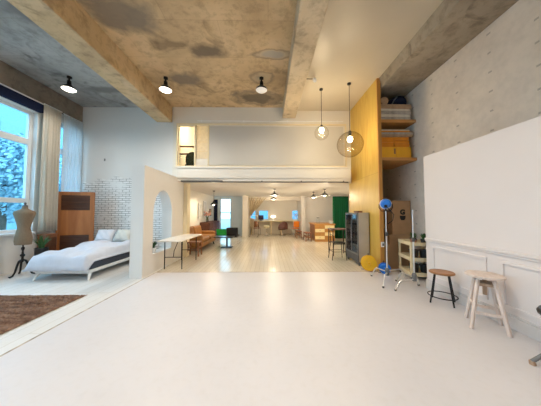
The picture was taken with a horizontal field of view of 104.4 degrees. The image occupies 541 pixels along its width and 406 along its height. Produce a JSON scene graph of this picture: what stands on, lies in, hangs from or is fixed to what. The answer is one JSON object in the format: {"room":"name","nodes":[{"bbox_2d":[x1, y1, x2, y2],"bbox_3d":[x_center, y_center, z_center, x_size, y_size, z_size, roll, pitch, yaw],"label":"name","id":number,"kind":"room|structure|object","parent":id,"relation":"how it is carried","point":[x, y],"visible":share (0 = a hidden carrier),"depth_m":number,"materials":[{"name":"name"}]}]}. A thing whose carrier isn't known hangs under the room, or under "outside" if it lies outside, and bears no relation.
{"room":"photo studio","nodes":[
{"label":"photo studio","id":0,"kind":"room"},
{"bbox_2d":[0,103,62,229],"bbox_3d":[-27.236,-4.952,19.907,8.400,15.300,28.400,0,-2,-1],"label":"sky","id":1,"kind":"structure","parent":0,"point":[12,121],"depth_m":18.90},
{"bbox_2d":[0,96,63,274],"bbox_3d":[-6.316,-0.960,1.317,0.300,4.930,11.100,0,-2,-1],"label":"wall","id":2,"kind":"structure","parent":0,"point":[10,253],"depth_m":5.53,"materials":[{"name":"white paint"}]},
{"bbox_2d":[0,99,35,236],"bbox_3d":[-6.266,-0.882,3.707,0.264,3.220,3.760,0,-2,-1],"label":"window","id":3,"kind":"structure","parent":2,"relation":"in","point":[27,141],"depth_m":5.44,"materials":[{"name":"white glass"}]},
{"bbox_2d":[0,83,44,112],"bbox_3d":[-6.124,-2.618,3.778,0.120,0.255,3.770,0,-2,-1],"label":"roller blind","id":4,"kind":"object","parent":3,"relation":"attached to","point":[6,92],"visible":1,"depth_m":5.13,"materials":[{"name":"blue fabric"}]},
{"bbox_2d":[0,60,82,121],"bbox_3d":[-6.306,-3.143,1.411,0.320,0.560,11.100,0,-2,-1],"label":"beam","id":5,"kind":"structure","parent":2,"relation":"attached to","point":[11,77],"depth_m":5.58,"materials":[{"name":"concrete"}]},
{"bbox_2d":[37,103,61,231],"bbox_3d":[-6.047,-0.949,5.784,0.093,3.422,0.488,0,-2,-1],"label":"window curtain","id":6,"kind":"object","parent":2,"relation":"hanging from","point":[50,154],"visible":1,"depth_m":5.74,"materials":[{"name":"beige fabric"}]},
{"bbox_2d":[60,113,83,191],"bbox_3d":[-6.096,-0.928,6.454,0.069,3.407,0.678,0,-2,-1],"label":"sheer curtain","id":7,"kind":"object","parent":2,"relation":"hanging from","point":[72,128],"visible":0.64,"depth_m":6.44,"materials":[{"name":"white fabric"}]},
{"bbox_2d":[82,176,161,248],"bbox_3d":[-4.602,0.423,6.816,3.240,2.638,0.034,0,-2,-1],"label":"brick wall","id":8,"kind":"structure","parent":0,"point":[112,196],"depth_m":6.81,"materials":[{"name":"brick"}]},
{"bbox_2d":[81,107,173,191],"bbox_3d":[-4.873,-0.718,6.955,3.320,4.930,0.150,0,-2,-1],"label":"wall","id":9,"kind":"structure","parent":0,"point":[125,137],"depth_m":6.94,"materials":[{"name":"white paint"}]},
{"bbox_2d":[0,0,296,107],"bbox_3d":[-2.781,-3.520,1.469,7.370,0.200,11.100,0,-2,-1],"label":"ceiling","id":10,"kind":"structure","parent":0,"point":[211,53],"depth_m":4.50,"materials":[{"name":"concrete"}]},
{"bbox_2d":[61,75,76,92],"bbox_3d":[-5.183,-3.066,5.405,0.300,0.370,0.300,0,-2,-1],"label":"ceiling spotlight","id":11,"kind":"object","parent":10,"relation":"hanging from","point":[68,87],"visible":1,"depth_m":5.36,"materials":[{"name":"black metal"}]},
{"bbox_2d":[159,76,171,92],"bbox_3d":[-2.713,-3.065,5.434,0.300,0.370,0.300,0,-2,-1],"label":"ceiling spotlight","id":12,"kind":"object","parent":10,"relation":"hanging from","point":[165,88],"visible":1,"depth_m":5.39,"materials":[{"name":"black metal"}]},
{"bbox_2d":[256,76,266,93],"bbox_3d":[-0.233,-3.065,5.444,0.300,0.370,0.300,0,-2,-1],"label":"ceiling spotlight","id":13,"kind":"object","parent":10,"relation":"hanging from","point":[261,88],"visible":1,"depth_m":5.39,"materials":[{"name":"black metal"}]},
{"bbox_2d":[129,165,183,278],"bbox_3d":[-2.958,0.445,5.721,0.280,2.500,2.180,0,-2,-1],"label":"wall","id":14,"kind":"structure","parent":0,"point":[148,182],"depth_m":4.96,"materials":[{"name":"white paint"}]},
{"bbox_2d":[0,257,183,356],"bbox_3d":[-2.708,1.579,1.251,0.025,0.152,11.100,0,-2,-1],"label":"trim","id":15,"kind":"structure","parent":14,"relation":"attached to","point":[183,257],"depth_m":2.83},
{"bbox_2d":[183,183,189,256],"bbox_3d":[-2.788,0.548,6.945,0.150,2.400,0.250,0,-2,-1],"label":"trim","id":16,"kind":"structure","parent":14,"relation":"attached to","point":[186,204],"depth_m":6.85,"materials":[{"name":"beige paint"}]},
{"bbox_2d":[181,180,347,182],"bbox_3d":[-0.146,-0.653,6.413,5.100,0.045,0.160,0,-2,-1],"label":"track","id":17,"kind":"object","parent":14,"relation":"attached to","point":[183,181],"visible":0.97,"depth_m":6.45,"materials":[{"name":"black metal"}]},
{"bbox_2d":[179,127,192,165],"bbox_3d":[-3.284,-1.926,7.951,0.120,2.430,1.800,0,-2,-1],"label":"wall","id":18,"kind":"structure","parent":0,"point":[186,133],"depth_m":7.96,"materials":[{"name":"white paint"}]},
{"bbox_2d":[190,190,213,226],"bbox_3d":[-3.509,0.678,9.989,0.220,2.400,6.100,0,-2,-1],"label":"wall","id":19,"kind":"structure","parent":0,"point":[196,197],"depth_m":9.91,"materials":[{"name":"white paint"}]},
{"bbox_2d":[198,203,201,217],"bbox_3d":[-3.373,0.381,10.053,0.035,0.700,0.500,0,-2,-1],"label":"picture frame","id":20,"kind":"object","parent":19,"relation":"attached to","point":[199,205],"visible":1,"depth_m":9.96,"materials":[{"name":"white paint"}]},
{"bbox_2d":[203,201,206,216],"bbox_3d":[-3.381,0.313,10.807,0.035,0.800,0.500,0,-2,-1],"label":"picture frame","id":21,"kind":"object","parent":19,"relation":"attached to","point":[204,202],"visible":0.81,"depth_m":10.75,"materials":[{"name":"white paint"}]},
{"bbox_2d":[214,199,217,220],"bbox_3d":[-3.270,0.574,12.535,0.226,1.627,0.052,1,-3,-23],"label":"curtain","id":22,"kind":"object","parent":19,"relation":"hanging from","point":[215,200],"visible":0.76,"depth_m":12.54,"materials":[{"name":"fabric"}]},
{"bbox_2d":[214,196,242,235],"bbox_3d":[-2.528,0.801,12.848,2.250,2.400,0.200,0,-2,-1],"label":"wall","id":23,"kind":"structure","parent":0,"point":[236,201],"depth_m":12.77,"materials":[{"name":"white paint"}]},
{"bbox_2d":[220,198,230,228],"bbox_3d":[-2.738,0.800,12.836,0.670,2.160,0.060,0,-2,-1],"label":"window","id":24,"kind":"structure","parent":23,"relation":"in","point":[220,198],"depth_m":12.82,"materials":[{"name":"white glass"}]},
{"bbox_2d":[249,198,265,227],"bbox_3d":[-0.758,0.610,12.878,1.100,1.884,0.130,0,-2,-1],"label":"drape","id":25,"kind":"object","parent":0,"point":[254,204],"visible":0.98,"depth_m":12.87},
{"bbox_2d":[172,107,350,183],"bbox_3d":[-0.273,-1.916,7.016,5.880,2.530,0.140,0,-2,-1],"label":"wall","id":26,"kind":"structure","parent":0,"point":[181,114],"depth_m":6.98,"materials":[{"name":"white paint"}]},
{"bbox_2d":[7,0,171,121],"bbox_3d":[-3.426,-3.159,1.423,0.500,0.525,11.055,0,-2,-1],"label":"beam","id":27,"kind":"structure","parent":26,"relation":"attached to","point":[67,22],"depth_m":3.94,"materials":[{"name":"concrete"}]},
{"bbox_2d":[178,126,194,165],"bbox_3d":[-2.782,-1.887,6.990,0.560,1.390,0.030,0,-2,-1],"label":"window","id":28,"kind":"structure","parent":26,"relation":"in","point":[179,126],"depth_m":7.00,"materials":[{"name":"beige paint"}]},
{"bbox_2d":[196,125,207,158],"bbox_3d":[-2.257,-2.018,6.970,0.390,1.130,0.032,0,-2,-1],"label":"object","id":29,"kind":"structure","parent":26,"relation":"in","point":[202,130],"depth_m":6.97,"materials":[{"name":"paper"}]},
{"bbox_2d":[175,123,346,166],"bbox_3d":[-0.291,-1.895,6.927,5.620,1.460,0.035,0,-2,-1],"label":"trim","id":30,"kind":"structure","parent":26,"relation":"attached to","point":[177,124],"depth_m":6.91,"materials":[{"name":"beige paint"}]},
{"bbox_2d":[176,166,350,183],"bbox_3d":[-0.199,-0.873,6.657,5.320,0.445,0.570,0,-2,-1],"label":"trim","id":31,"kind":"structure","parent":26,"relation":"attached to","point":[224,173],"depth_m":6.40,"materials":[{"name":"white paint"}]},
{"bbox_2d":[197,120,342,121],"bbox_3d":[-0.001,-2.714,6.965,4.840,0.050,0.037,0,-2,-1],"label":"conduit pipe","id":32,"kind":"object","parent":26,"relation":"attached to","point":[197,120],"visible":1,"depth_m":6.96,"materials":[{"name":"metal"}]},
{"bbox_2d":[209,126,343,164],"bbox_3d":[0.193,-1.889,6.943,4.450,1.290,0.015,0,-2,-1],"label":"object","id":33,"kind":"structure","parent":26,"relation":"attached to","point":[228,145],"depth_m":6.93,"materials":[{"name":"white paint"}]},
{"bbox_2d":[282,0,328,117],"bbox_3d":[0.674,-3.235,1.476,0.430,0.370,11.055,0,-2,-1],"label":"ceiling beam","id":34,"kind":"structure","parent":26,"relation":"attached to","point":[309,14],"depth_m":4.00,"materials":[{"name":"concrete"}]},
{"bbox_2d":[190,184,348,196],"bbox_3d":[0.473,-0.543,10.689,8.200,0.100,7.300,0,-2,-1],"label":"ceiling","id":35,"kind":"structure","parent":0,"point":[251,190],"depth_m":8.88,"materials":[{"name":"white paint"}]},
{"bbox_2d":[0,234,540,405],"bbox_3d":[-0.884,1.735,4.870,11.050,0.150,18.700,0,-2,-1],"label":"floor","id":36,"kind":"structure","parent":0,"point":[167,338],"depth_m":2.37,"materials":[{"name":"concrete"}]},
{"bbox_2d":[8,202,35,277],"bbox_3d":[-5.708,0.821,4.799,0.437,1.680,0.388,0,-2,-1],"label":"dress form","id":37,"kind":"object","parent":36,"relation":"on","point":[24,217],"visible":0.97,"depth_m":4.79,"materials":[{"name":"fabric"}]},
{"bbox_2d":[33,235,51,255],"bbox_3d":[-5.801,1.226,5.291,0.431,0.903,0.511,0,-2,-1],"label":"potted plant","id":38,"kind":"object","parent":36,"relation":"on","point":[41,248],"visible":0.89,"depth_m":5.25,"materials":[{"name":"green plant"}]},
{"bbox_2d":[0,295,85,334],"bbox_3d":[-4.383,1.540,2.634,2.416,0.042,2.041,0,-2,-1],"label":"rug","id":39,"kind":"object","parent":36,"relation":"on","point":[15,310],"visible":1,"depth_m":3.15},
{"bbox_2d":[37,233,57,250],"bbox_3d":[-6.069,1.265,5.699,0.240,0.860,0.320,0,-2,-1],"label":"wooden stand","id":40,"kind":"object","parent":36,"relation":"on","point":[52,244],"visible":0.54,"depth_m":5.70,"materials":[{"name":"brown wood"}]},
{"bbox_2d":[55,191,94,250],"bbox_3d":[-5.704,0.694,6.138,0.898,2.040,0.041,1,-3,-18],"label":"wooden screen","id":41,"kind":"object","parent":36,"relation":"on","point":[76,210],"visible":0.68,"depth_m":6.13,"materials":[{"name":"orange wood"}]},
{"bbox_2d":[22,236,129,280],"bbox_3d":[-4.507,1.329,5.463,1.348,0.728,2.205,0,-2,-1],"label":"bed","id":42,"kind":"object","parent":36,"relation":"on","point":[88,257],"visible":0.81,"depth_m":4.58,"materials":[{"name":"white fabric"}]},
{"bbox_2d":[94,229,116,241],"bbox_3d":[-4.814,0.953,6.128,0.502,0.350,0.298,0,-2,-7],"label":"pillow","id":43,"kind":"object","parent":42,"relation":"on","point":[108,235],"visible":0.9,"depth_m":6.05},
{"bbox_2d":[113,229,129,241],"bbox_3d":[-4.304,0.955,6.164,0.502,0.350,0.298,0,-2,4],"label":"pillow","id":44,"kind":"object","parent":42,"relation":"on","point":[121,235],"visible":0.77,"depth_m":6.06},
{"bbox_2d":[157,234,201,268],"bbox_3d":[-2.460,1.324,5.850,0.580,0.755,1.580,0,-2,-1],"label":"folding table","id":45,"kind":"object","parent":36,"relation":"on","point":[183,237],"visible":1,"depth_m":5.51,"materials":[{"name":"wood"}]},
{"bbox_2d":[187,241,201,256],"bbox_3d":[-2.544,1.518,7.012,0.425,0.472,0.365,0,-2,-1],"label":"wooden stool","id":46,"kind":"object","parent":36,"relation":"on","point":[190,242],"visible":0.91,"depth_m":6.98,"materials":[{"name":"brown wood"}]},
{"bbox_2d":[189,225,215,247],"bbox_3d":[-2.911,1.393,8.614,0.866,0.865,2.030,0,-2,-1],"label":"sofa","id":47,"kind":"object","parent":36,"relation":"on","point":[207,236],"visible":0.54,"depth_m":8.66,"materials":[{"name":"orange leather"}]},
{"bbox_2d":[191,225,201,233],"bbox_3d":[-3.218,1.214,9.106,0.206,0.465,0.928,-10,-2,-1],"label":"cushion","id":48,"kind":"object","parent":47,"relation":"on","point":[197,229],"depth_m":9.02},
{"bbox_2d":[202,234,215,238],"bbox_3d":[-2.831,1.447,9.101,0.694,0.158,0.905,0,-2,-1],"label":"seat cushion","id":49,"kind":"object","parent":47,"relation":"on","point":[211,236],"depth_m":9.13,"materials":[{"name":"orange leather"}]},
{"bbox_2d":[200,221,219,235],"bbox_3d":[-3.146,1.454,11.111,0.494,0.953,2.200,0,-2,-1],"label":"sideboard","id":50,"kind":"object","parent":36,"relation":"on","point":[208,225],"visible":0.64,"depth_m":10.37,"materials":[{"name":"brown wood"}]},
{"bbox_2d":[216,229,225,235],"bbox_3d":[-2.490,1.625,10.867,0.494,0.598,0.565,0,-2,-1],"label":"lounge chair","id":51,"kind":"object","parent":36,"relation":"on","point":[220,232],"visible":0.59,"depth_m":10.61,"materials":[{"name":"green fabric"}]},
{"bbox_2d":[214,236,234,247],"bbox_3d":[-1.883,1.595,8.618,0.760,0.450,0.600,0,-2,-1],"label":"coffee table","id":52,"kind":"object","parent":36,"relation":"on","point":[219,237],"visible":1,"depth_m":8.58,"materials":[{"name":"black metal"}]},
{"bbox_2d":[226,227,239,243],"bbox_3d":[-1.715,1.489,9.629,0.520,0.767,0.595,0,-2,-1],"label":"lounge chair","id":53,"kind":"object","parent":36,"relation":"on","point":[230,231],"visible":0.85,"depth_m":9.37,"materials":[{"name":"black leather"}]},
{"bbox_2d":[242,196,250,236],"bbox_3d":[-1.476,0.810,13.061,0.300,2.400,2.000,0,-2,-1],"label":"pier","id":54,"kind":"object","parent":36,"relation":"on","point":[245,200],"visible":0.86,"depth_m":12.07,"materials":[{"name":"white paint"}]},
{"bbox_2d":[251,221,297,234],"bbox_3d":[0.246,1.599,13.718,3.120,0.880,0.640,0,-2,-1],"label":"desk","id":55,"kind":"object","parent":36,"relation":"on","point":[258,221],"visible":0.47,"depth_m":13.43,"materials":[{"name":"brown wood"}]},
{"bbox_2d":[278,222,287,235],"bbox_3d":[0.726,1.579,12.921,0.668,0.851,0.601,-1,-3,30],"label":"swivel chair","id":56,"kind":"object","parent":36,"relation":"on","point":[282,226],"visible":0.99,"depth_m":13.06,"materials":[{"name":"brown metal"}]},
{"bbox_2d":[291,221,299,234],"bbox_3d":[1.549,1.565,12.939,0.442,0.883,0.493,0,-2,-9],"label":"desk chair","id":57,"kind":"object","parent":36,"relation":"on","point":[296,223],"visible":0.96,"depth_m":12.75,"materials":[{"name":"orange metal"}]},
{"bbox_2d":[309,222,334,241],"bbox_3d":[2.649,1.489,10.977,1.040,0.865,1.484,0,-2,-1],"label":"cabinet","id":58,"kind":"object","parent":36,"relation":"on","point":[319,230],"depth_m":10.27,"materials":[{"name":"brown wood"}]},
{"bbox_2d":[309,222,334,224],"bbox_3d":[2.649,1.079,10.996,1.040,0.045,1.480,0,-2,-1],"label":"countertop","id":59,"kind":"structure","parent":58,"relation":"on","point":[314,223],"depth_m":10.69,"materials":[{"name":"brown wood"}]},
{"bbox_2d":[328,228,345,255],"bbox_3d":[2.324,1.316,7.178,0.580,0.885,0.560,0,-2,-1],"label":"table","id":60,"kind":"object","parent":36,"relation":"on","point":[333,229],"visible":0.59,"depth_m":7.20,"materials":[{"name":"brown wood"}]},
{"bbox_2d":[328,229,346,260],"bbox_3d":[2.062,1.273,6.497,0.462,0.916,0.422,0,-2,-1],"label":"metal chair","id":61,"kind":"object","parent":36,"relation":"on","point":[333,241],"visible":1,"depth_m":6.34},
{"bbox_2d":[345,213,369,265],"bbox_3d":[2.486,0.997,6.093,0.353,1.430,0.900,0,-2,-1],"label":"display cabinet","id":62,"kind":"object","parent":36,"relation":"on","point":[357,224],"visible":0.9,"depth_m":5.68,"materials":[{"name":"grey metal"}]},
{"bbox_2d":[361,254,376,270],"bbox_3d":[2.419,1.463,5.175,0.356,0.413,0.209,-1,-3,19],"label":"pouf","id":63,"kind":"object","parent":36,"relation":"on","point":[368,262],"visible":0.99,"depth_m":5.10,"materials":[{"name":"fabric"}]},
{"bbox_2d":[378,260,390,273],"bbox_3d":[2.662,1.510,4.906,0.240,0.297,0.169,-1,-3,14],"label":"cable reel","id":64,"kind":"object","parent":36,"relation":"on","point":[382,265],"visible":0.68,"depth_m":4.86,"materials":[{"name":"blue plastic"}]},
{"bbox_2d":[384,243,390,266],"bbox_3d":[2.900,1.370,5.431,0.220,0.628,0.344,0,-2,-1],"label":"cardboard box","id":65,"kind":"object","parent":36,"relation":"on","point":[388,245],"visible":0.17,"depth_m":5.26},
{"bbox_2d":[371,211,406,287],"bbox_3d":[2.543,0.839,4.362,0.694,1.603,0.794,0,-2,10],"label":"stand","id":66,"kind":"object","parent":36,"relation":"on","point":[386,270],"visible":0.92,"depth_m":4.34,"materials":[{"name":"metal"}]},
{"bbox_2d":[379,199,393,223],"bbox_3d":[2.410,0.173,4.374,0.281,0.541,0.278,-1,-3,29],"label":"lamp","id":67,"kind":"object","parent":66,"relation":"on","point":[385,204],"visible":1,"depth_m":4.30,"materials":[{"name":"blue plastic"}]},
{"bbox_2d":[384,233,410,268],"bbox_3d":[3.333,1.257,5.611,0.580,0.868,0.504,0,-2,-1],"label":"cardboard box","id":68,"kind":"object","parent":36,"relation":"on","point":[392,240],"visible":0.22,"depth_m":5.37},
{"bbox_2d":[383,200,410,234],"bbox_3d":[3.373,0.382,5.629,0.480,0.878,0.444,0,-2,-1],"label":"cardboard box","id":69,"kind":"object","parent":68,"relation":"on","point":[401,223],"visible":0.98,"depth_m":5.41,"materials":[{"name":"brown"}]},
{"bbox_2d":[394,210,419,290],"bbox_3d":[2.629,0.881,4.066,0.422,1.493,0.684,-2,-3,32],"label":"stand","id":70,"kind":"object","parent":36,"relation":"on","point":[414,275],"visible":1,"depth_m":3.98,"materials":[{"name":"metal"}]},
{"bbox_2d":[398,239,426,278],"bbox_3d":[3.310,1.254,4.743,0.532,0.799,0.638,0,-2,11],"label":"shelf","id":71,"kind":"object","parent":36,"relation":"on","point":[407,269],"visible":0.45,"depth_m":4.63,"materials":[{"name":"brown wood"}]},
{"bbox_2d":[398,239,425,245],"bbox_3d":[3.310,0.892,4.758,0.532,0.075,0.632,0,-2,11],"label":"tray","id":72,"kind":"object","parent":71,"relation":"on","point":[405,241],"depth_m":4.66,"materials":[{"name":"brown wood"}]},
{"bbox_2d":[398,252,426,261],"bbox_3d":[3.310,1.217,4.744,0.532,0.075,0.632,0,-2,11],"label":"tray","id":73,"kind":"object","parent":71,"relation":"on","point":[405,255],"depth_m":4.62,"materials":[{"name":"brown wood"}]},
{"bbox_2d":[399,266,426,276],"bbox_3d":[3.310,1.536,4.731,0.532,0.075,0.632,0,-2,11],"label":"tray","id":74,"kind":"object","parent":71,"relation":"on","point":[406,269],"depth_m":4.66,"materials":[{"name":"brown wood"}]},
{"bbox_2d":[408,249,418,257],"bbox_3d":[3.210,1.128,4.706,0.206,0.175,0.203,0,-2,-1],"label":"pot","id":75,"kind":"object","parent":71,"relation":"on","point":[416,251],"visible":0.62,"depth_m":4.63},
{"bbox_2d":[419,249,425,257],"bbox_3d":[3.416,1.126,4.667,0.206,0.175,0.203,0,-2,-1],"label":"pot","id":76,"kind":"object","parent":71,"relation":"on","point":[422,252],"visible":0.68,"depth_m":4.62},
{"bbox_2d":[419,263,426,272],"bbox_3d":[3.416,1.446,4.653,0.206,0.175,0.203,0,-2,-1],"label":"pot","id":77,"kind":"object","parent":71,"relation":"on","point":[423,266],"visible":0.77,"depth_m":4.61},
{"bbox_2d":[427,269,458,307],"bbox_3d":[2.745,1.340,3.359,0.392,0.490,0.392,-2,-3,42],"label":"round stool","id":78,"kind":"object","parent":36,"relation":"on","point":[441,272],"visible":1,"depth_m":3.33,"materials":[{"name":"brown wood"}]},
{"bbox_2d":[464,270,512,337],"bbox_3d":[2.733,1.238,2.672,0.380,0.661,0.380,-2,-3,34],"label":"stool","id":79,"kind":"object","parent":36,"relation":"on","point":[493,278],"visible":1,"depth_m":2.63,"materials":[{"name":"brown wood"}]},
{"bbox_2d":[528,305,540,365],"bbox_3d":[2.737,1.267,1.900,0.424,0.540,0.424,1,-3,-21],"label":"stool","id":80,"kind":"object","parent":36,"relation":"on","point":[532,361],"visible":1,"depth_m":1.99,"materials":[{"name":"silver metal"}]},
{"bbox_2d":[250,201,297,233],"bbox_3d":[1.581,0.859,14.196,5.900,2.400,0.200,0,-2,-1],"label":"wall","id":81,"kind":"structure","parent":0,"point":[282,210],"depth_m":14.09,"materials":[{"name":"white paint"}]},
{"bbox_2d":[297,196,304,236],"bbox_3d":[1.932,0.818,13.251,0.220,2.400,1.700,0,-2,-1],"label":"column","id":82,"kind":"structure","parent":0,"point":[300,204],"depth_m":12.44,"materials":[{"name":"white paint"}]},
{"bbox_2d":[249,197,299,200],"bbox_3d":[0.360,-0.270,13.079,3.370,0.240,0.300,0,-2,-1],"label":"trim","id":83,"kind":"structure","parent":82,"relation":"attached to","point":[267,198],"depth_m":12.94,"materials":[{"name":"white paint"}]},
{"bbox_2d":[305,196,332,235],"bbox_3d":[3.199,0.794,12.692,2.300,2.400,0.150,0,-2,-1],"label":"wall","id":84,"kind":"structure","parent":0,"point":[321,206],"depth_m":12.63,"materials":[{"name":"paint"}]},
{"bbox_2d":[333,196,348,238],"bbox_3d":[3.790,0.757,11.323,0.901,2.297,0.134,0,-2,-1],"label":"curtain","id":85,"kind":"object","parent":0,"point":[340,203],"visible":0.78,"depth_m":11.32,"materials":[{"name":"green fabric"}]},
{"bbox_2d":[349,80,379,270],"bbox_3d":[2.700,-0.701,6.171,0.045,4.830,1.895,0,-2,-1],"label":"wall","id":86,"kind":"structure","parent":0,"point":[363,187],"depth_m":5.86,"materials":[{"name":"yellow wood"}]},
{"bbox_2d":[376,78,384,262],"bbox_3d":[2.728,-0.742,5.219,0.090,4.830,0.040,0,-2,-1],"label":"trim","id":87,"kind":"structure","parent":86,"relation":"attached to","point":[378,89],"depth_m":5.22,"materials":[{"name":"brown wood"}]},
{"bbox_2d":[297,0,442,110],"bbox_3d":[2.394,-3.468,1.528,3.020,0.300,11.100,0,-2,-1],"label":"ceiling","id":88,"kind":"structure","parent":0,"point":[358,40],"depth_m":4.24,"materials":[{"name":"beige paint"}]},
{"bbox_2d":[319,88,325,132],"bbox_3d":[1.393,-2.426,5.746,0.380,1.420,0.380,0,-2,-1],"label":"globe pendant","id":89,"kind":"object","parent":88,"relation":"hanging from","point":[321,130],"visible":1,"depth_m":5.73,"materials":[{"name":"glass"}]},
{"bbox_2d":[339,82,362,157],"bbox_3d":[2.066,-2.167,5.483,0.660,1.960,0.660,0,-2,-1],"label":"globe pendant","id":90,"kind":"object","parent":88,"relation":"hanging from","point":[349,139],"visible":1,"depth_m":5.47,"materials":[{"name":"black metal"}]},
{"bbox_2d":[382,0,540,263],"bbox_3d":[3.804,-0.954,1.438,0.200,4.930,11.100,0,-2,-1],"label":"wall","id":91,"kind":"structure","parent":0,"point":[492,84],"depth_m":3.75,"materials":[{"name":"concrete"}]},
{"bbox_2d":[381,119,415,129],"bbox_3d":[3.192,-2.040,5.826,0.920,0.075,1.110,0,-2,-1],"label":"shelf board","id":92,"kind":"object","parent":91,"relation":"attached to","point":[391,124],"visible":0.48,"depth_m":5.34,"materials":[{"name":"brown wood"}]},
{"bbox_2d":[381,117,410,118],"bbox_3d":[3.170,-2.128,5.599,0.770,0.078,0.570,0,-2,-1],"label":"bundle","id":93,"kind":"object","parent":92,"relation":"on","point":[381,117],"visible":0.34,"depth_m":5.32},
{"bbox_2d":[381,114,409,116],"bbox_3d":[3.160,-2.203,5.603,0.750,0.064,0.570,0,-2,-2],"label":"bundle","id":94,"kind":"object","parent":93,"relation":"on","point":[382,115],"visible":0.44,"depth_m":5.32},
{"bbox_2d":[381,111,410,114],"bbox_3d":[3.175,-2.282,5.606,0.780,0.085,0.570,0,-2,0],"label":"bundle","id":95,"kind":"object","parent":94,"relation":"on","point":[382,112],"visible":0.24,"depth_m":5.32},
{"bbox_2d":[381,109,409,110],"bbox_3d":[3.160,-2.353,5.609,0.750,0.050,0.570,0,-2,-2],"label":"bundle","id":96,"kind":"object","parent":95,"relation":"on","point":[381,109],"visible":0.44,"depth_m":5.32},
{"bbox_2d":[381,104,410,108],"bbox_3d":[3.180,-2.439,5.613,0.790,0.114,0.570,0,-2,-1],"label":"bundle","id":97,"kind":"object","parent":96,"relation":"on","point":[383,106],"visible":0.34,"depth_m":5.33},
{"bbox_2d":[381,97,387,103],"bbox_3d":[2.915,-2.606,5.632,0.210,0.208,0.520,0,-2,-1],"label":"roll","id":98,"kind":"object","parent":97,"relation":"on","point":[384,100],"visible":0.38,"depth_m":5.37,"materials":[{"name":"brown cardboard"}]},
{"bbox_2d":[387,96,406,103],"bbox_3d":[3.354,-2.687,5.648,0.607,0.374,0.466,0,-2,-1],"label":"bag","id":99,"kind":"object","parent":97,"relation":"on","point":[398,99],"visible":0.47,"depth_m":5.47,"materials":[{"name":"fabric"}]},
{"bbox_2d":[382,157,416,168],"bbox_3d":[3.192,-1.076,5.785,0.920,0.075,1.110,0,-2,-1],"label":"shelf board","id":100,"kind":"object","parent":91,"relation":"attached to","point":[387,162],"visible":0.71,"depth_m":5.35,"materials":[{"name":"brown wood"}]},
{"bbox_2d":[382,147,395,156],"bbox_3d":[2.970,-1.263,5.533,0.370,0.273,0.524,0,-2,-1],"label":"box","id":101,"kind":"object","parent":100,"relation":"on","point":[386,151],"visible":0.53,"depth_m":5.28,"materials":[{"name":"cardboard"}]},
{"bbox_2d":[382,142,393,146],"bbox_3d":[2.945,-1.462,5.528,0.326,0.119,0.456,0,-2,-1],"label":"box","id":102,"kind":"object","parent":101,"relation":"on","point":[384,144],"visible":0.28,"depth_m":5.30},
{"bbox_2d":[382,137,392,141],"bbox_3d":[2.945,-1.592,5.534,0.326,0.119,0.456,0,-2,-1],"label":"box","id":103,"kind":"object","parent":102,"relation":"on","point":[384,139],"visible":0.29,"depth_m":5.31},
{"bbox_2d":[382,134,412,137],"bbox_3d":[3.190,-1.694,5.556,0.810,0.060,0.520,0,-2,-1],"label":"bundle","id":104,"kind":"object","parent":103,"relation":"on","point":[383,135],"visible":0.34,"depth_m":5.30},
{"bbox_2d":[382,132,413,133],"bbox_3d":[3.200,-1.753,5.559,0.830,0.050,0.520,0,-2,-1],"label":"bundle","id":105,"kind":"object","parent":104,"relation":"on","point":[382,132],"visible":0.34,"depth_m":5.30,"materials":[{"name":"grey paper"}]},
{"bbox_2d":[396,147,410,156],"bbox_3d":[3.350,-1.262,5.539,0.370,0.273,0.520,0,-2,-1],"label":"box","id":106,"kind":"object","parent":100,"relation":"on","point":[400,151],"visible":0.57,"depth_m":5.28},
{"bbox_2d":[393,144,409,146],"bbox_3d":[3.325,-1.442,5.532,0.386,0.078,0.456,0,-2,-1],"label":"box","id":107,"kind":"object","parent":106,"relation":"on","point":[394,145],"visible":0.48,"depth_m":5.31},
{"bbox_2d":[393,141,408,144],"bbox_3d":[3.315,-1.528,5.535,0.386,0.078,0.456,0,-2,-1],"label":"box","id":108,"kind":"object","parent":107,"relation":"on","point":[395,142],"visible":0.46,"depth_m":5.31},
{"bbox_2d":[393,137,408,140],"bbox_3d":[3.305,-1.615,5.539,0.386,0.078,0.456,0,-2,-1],"label":"box","id":109,"kind":"object","parent":108,"relation":"on","point":[394,138],"visible":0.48,"depth_m":5.31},
{"bbox_2d":[379,0,518,100],"bbox_3d":[3.245,-3.203,1.527,0.916,0.270,11.100,0,-2,-1],"label":"beam","id":110,"kind":"structure","parent":91,"relation":"attached to","point":[454,23],"depth_m":3.86,"materials":[{"name":"grey concrete"}]},
{"bbox_2d":[423,116,540,342],"bbox_3d":[3.090,0.200,0.354,0.152,2.530,7.450,0,-2,-1],"label":"wall panel","id":111,"kind":"object","parent":91,"relation":"attached to","point":[483,193],"visible":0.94,"depth_m":2.85,"materials":[{"name":"paint"}]},
{"bbox_3d":[-2.458,-0.914,7.868,1.530,0.400,1.700,0,-2,-1],"label":"floor","id":112,"kind":"structure","parent":0,"visible":0},
{"bbox_2d":[185,152,193,165],"bbox_3d":[-2.707,-1.455,7.395,0.480,0.640,0.384,0,-2,-1],"label":"chair","id":113,"kind":"object","parent":112,"relation":"on","point":[190,156],"visible":0.47,"depth_m":7.21,"materials":[{"name":"green fabric"}]},
{"label":"outside","id":114,"kind":"structure","parent":0,"visible":0},
{"bbox_2d":[221,219,229,228],"bbox_3d":[-0.154,2.501,12.804,120.000,0.200,94.200,0,-2,-1],"label":"ground","id":115,"kind":"structure","parent":114,"point":[225,223],"depth_m":33.82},
{"bbox_2d":[0,133,61,229],"bbox_3d":[-11.304,-0.419,9.003,3.846,5.319,3.793,-2,-3,44],"label":"tree","id":116,"kind":"object","parent":115,"relation":"on","point":[11,165],"visible":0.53,"depth_m":8.74,"materials":[{"name":"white plant"}]},
{"bbox_2d":[251,211,296,218],"bbox_3d":[4.214,-0.244,24.084,15.400,6.250,6.400,0,-2,-1],"label":"building","id":117,"kind":"structure","parent":115,"relation":"on","point":[265,213],"depth_m":20.97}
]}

